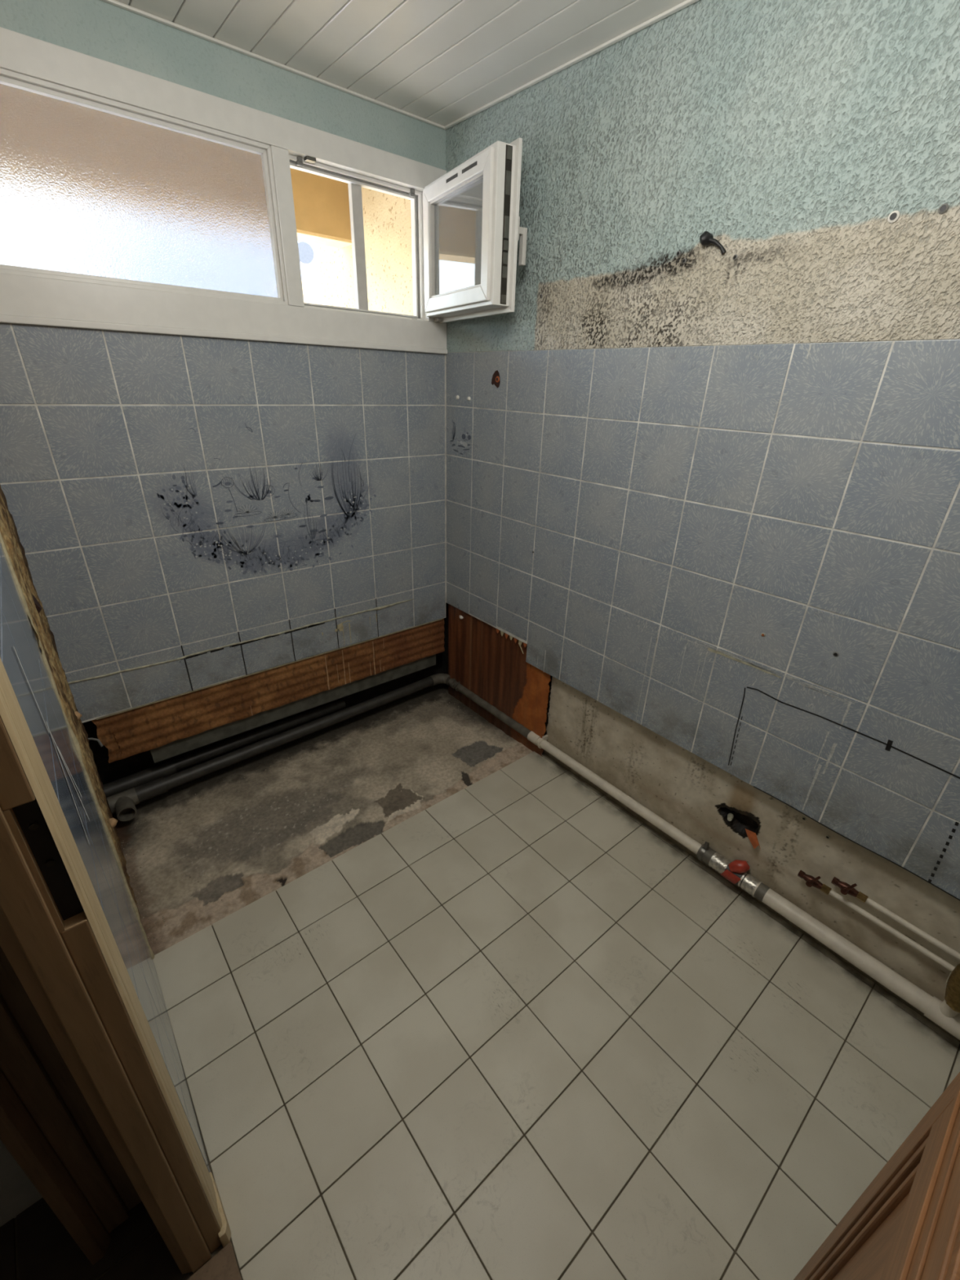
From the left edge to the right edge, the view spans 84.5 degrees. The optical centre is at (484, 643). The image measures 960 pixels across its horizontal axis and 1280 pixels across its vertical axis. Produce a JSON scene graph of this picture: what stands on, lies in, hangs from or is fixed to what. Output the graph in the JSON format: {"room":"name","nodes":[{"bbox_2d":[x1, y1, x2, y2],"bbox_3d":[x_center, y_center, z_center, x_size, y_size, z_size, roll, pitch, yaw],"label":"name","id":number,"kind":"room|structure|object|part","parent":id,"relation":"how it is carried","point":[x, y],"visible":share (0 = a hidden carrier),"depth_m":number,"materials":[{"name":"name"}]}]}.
{"room":"damaged room","nodes":[
{"label":"damaged room","id":0,"kind":"room"},
{"bbox_2d":[0,1139,42,1226],"bbox_3d":[-1.253,0.281,0.225,1.250,2.387,2.720,-19,33,-36],"label":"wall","id":1,"kind":"structure","parent":0,"point":[18,1193],"depth_m":1.04,"materials":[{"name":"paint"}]},
{"bbox_2d":[0,484,211,1172],"bbox_3d":[-1.046,-0.130,1.070,0.215,2.387,1.455,-19,33,-36],"label":"wall","id":2,"kind":"structure","parent":0,"point":[29,656],"depth_m":1.01,"materials":[{"name":"tile"}]},
{"bbox_2d":[0,946,142,1265],"bbox_3d":[-0.698,0.178,0.617,0.158,2.160,0.126,-19,33,-36],"label":"trim","id":3,"kind":"structure","parent":2,"relation":"attached to","point":[47,1125],"depth_m":0.87,"materials":[{"name":"brown wood"}]},
{"bbox_3d":[-0.735,0.190,0.589,0.063,2.160,0.126,-19,33,-36],"label":"architrave","id":4,"kind":"part","parent":3,"relation":"part of","materials":[{"name":"brown wood"}]},
{"bbox_3d":[-0.713,0.168,0.612,0.061,2.140,0.106,-19,33,-36],"label":"architrave","id":5,"kind":"part","parent":3,"relation":"part of","materials":[{"name":"brown wood"}]},
{"bbox_2d":[0,657,231,1274],"bbox_3d":[-0.527,0.245,0.606,0.108,2.060,0.112,-19,33,-36],"label":"trim","id":6,"kind":"structure","parent":2,"relation":"attached to","point":[56,936],"depth_m":0.67,"materials":[{"name":"brown wood"}]},
{"bbox_2d":[0,0,445,802],"bbox_3d":[-0.833,-0.590,2.014,1.950,2.487,0.208,-19,33,-36],"label":"wall","id":7,"kind":"structure","parent":0,"point":[222,540],"depth_m":1.85,"materials":[{"name":"tile"}]},
{"bbox_2d":[0,26,447,354],"bbox_3d":[-0.784,-1.259,1.606,1.600,0.585,0.086,-19,33,-36],"label":"window","id":8,"kind":"structure","parent":7,"relation":"in","point":[131,200],"depth_m":1.48,"materials":[{"name":"white plastic"}]},
{"bbox_3d":[-1.007,-1.196,1.430,0.852,0.377,0.004,-19,33,-36],"label":"frosted pane","id":9,"kind":"part","parent":8,"relation":"part of","materials":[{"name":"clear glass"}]},
{"bbox_3d":[-0.793,-1.054,1.710,1.600,0.092,0.080,-19,33,-36],"label":"frame rail","id":10,"kind":"part","parent":8,"relation":"part of","materials":[{"name":"white plastic"}]},
{"bbox_3d":[-0.778,-1.490,1.494,1.600,0.071,0.080,-19,33,-36],"label":"frame rail","id":11,"kind":"part","parent":8,"relation":"part of","materials":[{"name":"white plastic"}]},
{"bbox_3d":[-0.647,-1.324,1.705,0.053,0.404,0.080,-19,33,-36],"label":"frame post","id":12,"kind":"part","parent":8,"relation":"part of","materials":[{"name":"white plastic"}]},
{"bbox_2d":[288,137,527,323],"bbox_3d":[-0.236,-1.326,1.718,0.594,0.426,0.618,-19,33,-36],"label":"window","id":13,"kind":"structure","parent":8,"relation":"attached to","point":[466,229],"depth_m":1.77,"materials":[{"name":"white plastic"}]},
{"bbox_3d":[-0.548,-1.519,1.659,0.030,0.010,0.022,-19,33,-36],"label":"closing plate","id":14,"kind":"part","parent":13,"relation":"part of","materials":[{"name":"metal"}]},
{"bbox_3d":[-0.451,-1.407,1.887,0.506,0.406,0.026,-19,33,-36],"label":"rebate frame","id":15,"kind":"part","parent":13,"relation":"part of","materials":[{"name":"white plastic"}]},
{"bbox_3d":[-0.441,-1.402,1.877,0.506,0.406,0.036,-19,33,-36],"label":"rebate frame","id":16,"kind":"part","parent":13,"relation":"part of","materials":[{"name":"white plastic"}]},
{"bbox_3d":[-0.206,-1.476,2.042,0.088,0.404,0.080,-19,33,-36],"label":"frame post","id":17,"kind":"part","parent":13,"relation":"part of","materials":[{"name":"white plastic"}]},
{"bbox_3d":[-0.103,-1.357,1.786,0.012,0.374,0.475,-13,30,-28],"label":"frame","id":18,"kind":"part","parent":13,"relation":"part of","materials":[{"name":"white plastic"}]},
{"bbox_3d":[-0.087,-1.361,1.794,0.004,0.286,0.387,-13,30,-28],"label":"pane","id":19,"kind":"part","parent":13,"relation":"part of","materials":[{"name":"clear glass"}]},
{"bbox_3d":[-0.070,-1.363,1.801,0.062,0.396,0.505,-13,30,-28],"label":"sash frame","id":20,"kind":"part","parent":13,"relation":"part of","materials":[{"name":"white plastic"}]},
{"bbox_3d":[0.097,-1.280,1.631,0.010,0.060,0.026,-13,30,-28],"label":"handle","id":21,"kind":"part","parent":13,"relation":"part of","materials":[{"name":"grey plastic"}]},
{"bbox_3d":[0.113,-1.246,1.659,0.030,0.096,0.022,-13,30,-28],"label":"lever","id":22,"kind":"part","parent":13,"relation":"part of","materials":[{"name":"grey plastic"}]},
{"bbox_2d":[156,422,370,569],"bbox_3d":[-0.766,-0.536,1.962,0.775,0.530,0.001,-19,33,-36],"label":"print","id":23,"kind":"object","parent":7,"relation":"attached to","point":[230,495],"depth_m":1.92},
{"bbox_2d":[101,0,699,129],"bbox_3d":[0.011,-1.251,0.612,1.950,0.107,2.720,-19,33,-36],"label":"ceiling","id":24,"kind":"structure","parent":0,"point":[440,64],"depth_m":1.38,"materials":[{"name":"white plastic"}]},
{"bbox_2d":[0,683,959,1279],"bbox_3d":[-0.611,1.072,1.337,3.120,0.084,2.640,-19,33,-36],"label":"floor","id":25,"kind":"structure","parent":0,"point":[500,1024],"depth_m":1.39,"materials":[{"name":"tile"}]},
{"bbox_2d":[102,697,346,799],"bbox_3d":[-1.087,0.439,2.323,1.021,0.065,0.066,-19,33,-36],"label":"pipe","id":26,"kind":"object","parent":25,"relation":"on","point":[166,769],"visible":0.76,"depth_m":2.25,"materials":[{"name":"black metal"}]},
{"bbox_2d":[120,698,501,944],"bbox_3d":[-0.616,0.593,2.242,1.539,0.014,0.617,-19,33,-36],"label":"debris","id":27,"kind":"object","parent":25,"relation":"on","point":[437,699],"visible":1,"depth_m":2.12,"materials":[{"name":"grey concrete"}]},
{"bbox_2d":[106,673,959,1039],"bbox_3d":[-0.037,0.801,1.637,1.595,0.127,2.464,-19,33,-36],"label":"drain pipe","id":28,"kind":"object","parent":25,"relation":"on","point":[122,803],"visible":1,"depth_m":1.98,"materials":[{"name":"plastic"}]},
{"bbox_2d":[924,995,959,1039],"bbox_3d":[1.212,0.960,1.374,0.058,0.101,0.080,-19,33,-36],"label":"pipe","id":29,"kind":"object","parent":28,"relation":"attached to","point":[935,1010],"depth_m":1.37,"materials":[{"name":"white plastic"}]},
{"bbox_2d":[944,963,959,1013],"bbox_3d":[1.188,0.830,1.301,0.059,0.188,0.062,-19,33,-36],"label":"hose","id":30,"kind":"object","parent":28,"relation":"attached to","point":[952,997],"visible":1,"depth_m":1.31,"materials":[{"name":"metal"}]},
{"bbox_2d":[442,0,959,1042],"bbox_3d":[0.609,-0.388,1.707,0.206,2.487,2.620,-19,33,-36],"label":"wall","id":31,"kind":"structure","parent":0,"point":[701,457],"depth_m":1.41,"materials":[{"name":"tile"}]},
{"bbox_2d":[449,420,471,454],"bbox_3d":[-0.103,-0.877,2.250,0.001,0.133,0.161,-19,33,-36],"label":"print","id":32,"kind":"object","parent":31,"relation":"attached to","point":[460,431],"depth_m":2.25},
{"bbox_2d":[491,369,500,387],"bbox_3d":[0.042,-1.004,2.005,0.008,0.061,0.050,-19,33,-36],"label":"hole","id":33,"kind":"object","parent":31,"relation":"attached to","point":[495,380],"visible":1,"depth_m":2.00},
{"bbox_3d":[0.041,0.159,2.554,0.006,0.561,0.729,-19,33,-36],"label":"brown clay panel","id":34,"kind":"part","parent":31,"relation":"part of","materials":[{"name":"brown wood"}]},
{"bbox_2d":[699,231,726,254],"bbox_3d":[0.564,-0.994,1.310,0.033,0.052,0.070,-19,33,-36],"label":"pipe stub","id":35,"kind":"object","parent":31,"relation":"attached to","point":[706,238],"visible":1,"depth_m":1.31,"materials":[{"name":"black metal"}]},
{"bbox_2d":[832,651,839,657],"bbox_3d":[0.897,0.026,1.351,0.006,0.014,0.014,-19,33,-36],"label":"plug","id":36,"kind":"object","parent":31,"relation":"attached to","point":[836,654],"visible":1,"depth_m":1.35,"materials":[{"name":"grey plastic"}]},
{"bbox_2d":[797,870,955,971],"bbox_3d":[1.157,0.792,1.381,0.041,0.056,0.631,-20,34,-38],"label":"pipe","id":37,"kind":"object","parent":31,"relation":"attached to","point":[811,881],"visible":1,"depth_m":1.47,"materials":[{"name":"white metal"}]},
{"bbox_3d":[0.966,0.709,1.569,0.026,0.021,0.019,-19,33,-36],"label":"stem","id":38,"kind":"part","parent":37,"relation":"part of","materials":[{"name":"red metal"}]},
{"bbox_3d":[0.966,0.694,1.551,0.026,0.043,0.012,11,28,18],"label":"lever","id":39,"kind":"part","parent":37,"relation":"part of","materials":[{"name":"red metal"}]},
{"bbox_2d":[887,210,899,222],"bbox_3d":[0.820,-0.856,1.059,0.006,0.020,0.020,-19,33,-36],"label":"plug","id":40,"kind":"object","parent":31,"relation":"attached to","point":[894,215],"visible":1,"depth_m":1.06,"materials":[{"name":"white plastic"}]},
{"bbox_2d":[831,876,959,959],"bbox_3d":[1.184,0.765,1.334,0.041,0.056,0.551,-21,34,-38],"label":"pipe","id":41,"kind":"object","parent":31,"relation":"attached to","point":[845,887],"visible":1,"depth_m":1.43,"materials":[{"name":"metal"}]},
{"bbox_3d":[1.018,0.696,1.494,0.026,0.021,0.019,-19,33,-36],"label":"stem","id":42,"kind":"part","parent":41,"relation":"part of","materials":[{"name":"red metal"}]},
{"bbox_3d":[1.018,0.681,1.476,0.026,0.043,0.012,11,28,18],"label":"lever","id":43,"kind":"part","parent":41,"relation":"part of","materials":[{"name":"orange metal"}]},
{"bbox_2d":[937,203,948,213],"bbox_3d":[0.872,-0.827,1.004,0.006,0.016,0.016,-19,33,-36],"label":"plug","id":44,"kind":"object","parent":31,"relation":"attached to","point":[944,207],"visible":1,"depth_m":1.00,"materials":[{"name":"grey plastic"}]},
{"bbox_3d":[0.065,0.488,-0.100,0.100,2.387,0.240,-19,33,-36],"label":"wall","id":45,"kind":"structure","parent":0,"visible":0},
{"bbox_2d":[793,1071,959,1279],"bbox_3d":[0.302,0.430,0.313,0.748,2.022,0.041,-19,33,-36],"label":"door","id":46,"kind":"structure","parent":45,"relation":"in","point":[905,1224],"depth_m":0.60,"materials":[{"name":"brown wood"}]},
{"bbox_3d":[0.292,0.935,0.585,0.605,0.632,0.007,-19,33,-36],"label":"moulding","id":47,"kind":"part","parent":46,"relation":"part of","materials":[{"name":"brown wood"}]},
{"bbox_3d":[0.296,0.937,0.581,0.569,0.596,0.009,-19,33,-36],"label":"moulding","id":48,"kind":"part","parent":46,"relation":"part of","materials":[{"name":"brown wood"}]},
{"bbox_3d":[0.302,0.941,0.574,0.605,0.632,0.015,-19,33,-36],"label":"panel","id":49,"kind":"part","parent":46,"relation":"part of","materials":[{"name":"brown wood"}]},
{"bbox_3d":[0.313,0.574,0.396,0.605,0.183,0.037,-19,33,-36],"label":"rail","id":50,"kind":"part","parent":46,"relation":"part of","materials":[{"name":"brown wood"}]},
{"bbox_3d":[0.300,0.550,0.401,0.605,0.054,0.004,-19,33,-36],"label":"rail moulding","id":51,"kind":"part","parent":46,"relation":"part of","materials":[{"name":"brown wood"}]},
{"bbox_3d":[0.323,0.051,0.147,0.605,0.975,0.007,-19,33,-36],"label":"moulding","id":52,"kind":"part","parent":46,"relation":"part of","materials":[{"name":"brown wood"}]},
{"label":"outside","id":53,"kind":"structure","parent":0,"visible":0},
{"bbox_3d":[-13.119,-6.680,16.668,28.000,0.150,39.800,-19,33,-36],"label":"yard","id":54,"kind":"structure","parent":53,"visible":0},
{"bbox_2d":[297,240,320,279],"bbox_3d":[-4.333,-7.424,12.521,9.000,5.400,6.171,-19,33,-36],"label":"house","id":55,"kind":"structure","parent":54,"relation":"on","point":[307,251],"depth_m":9.43,"materials":[{"name":"white paint"}]},
{"bbox_3d":[-3.215,-6.955,9.418,0.320,0.320,0.095,-8,28,-20],"label":"dish","id":56,"kind":"part","parent":55,"relation":"part of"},
{"bbox_2d":[290,168,413,315],"bbox_3d":[-2.101,-0.765,1.759,4.300,3.150,1.600,-19,33,-36],"label":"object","id":57,"kind":"object","parent":54,"relation":"on","point":[321,203],"visible":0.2,"depth_m":2.44,"materials":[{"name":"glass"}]}
]}

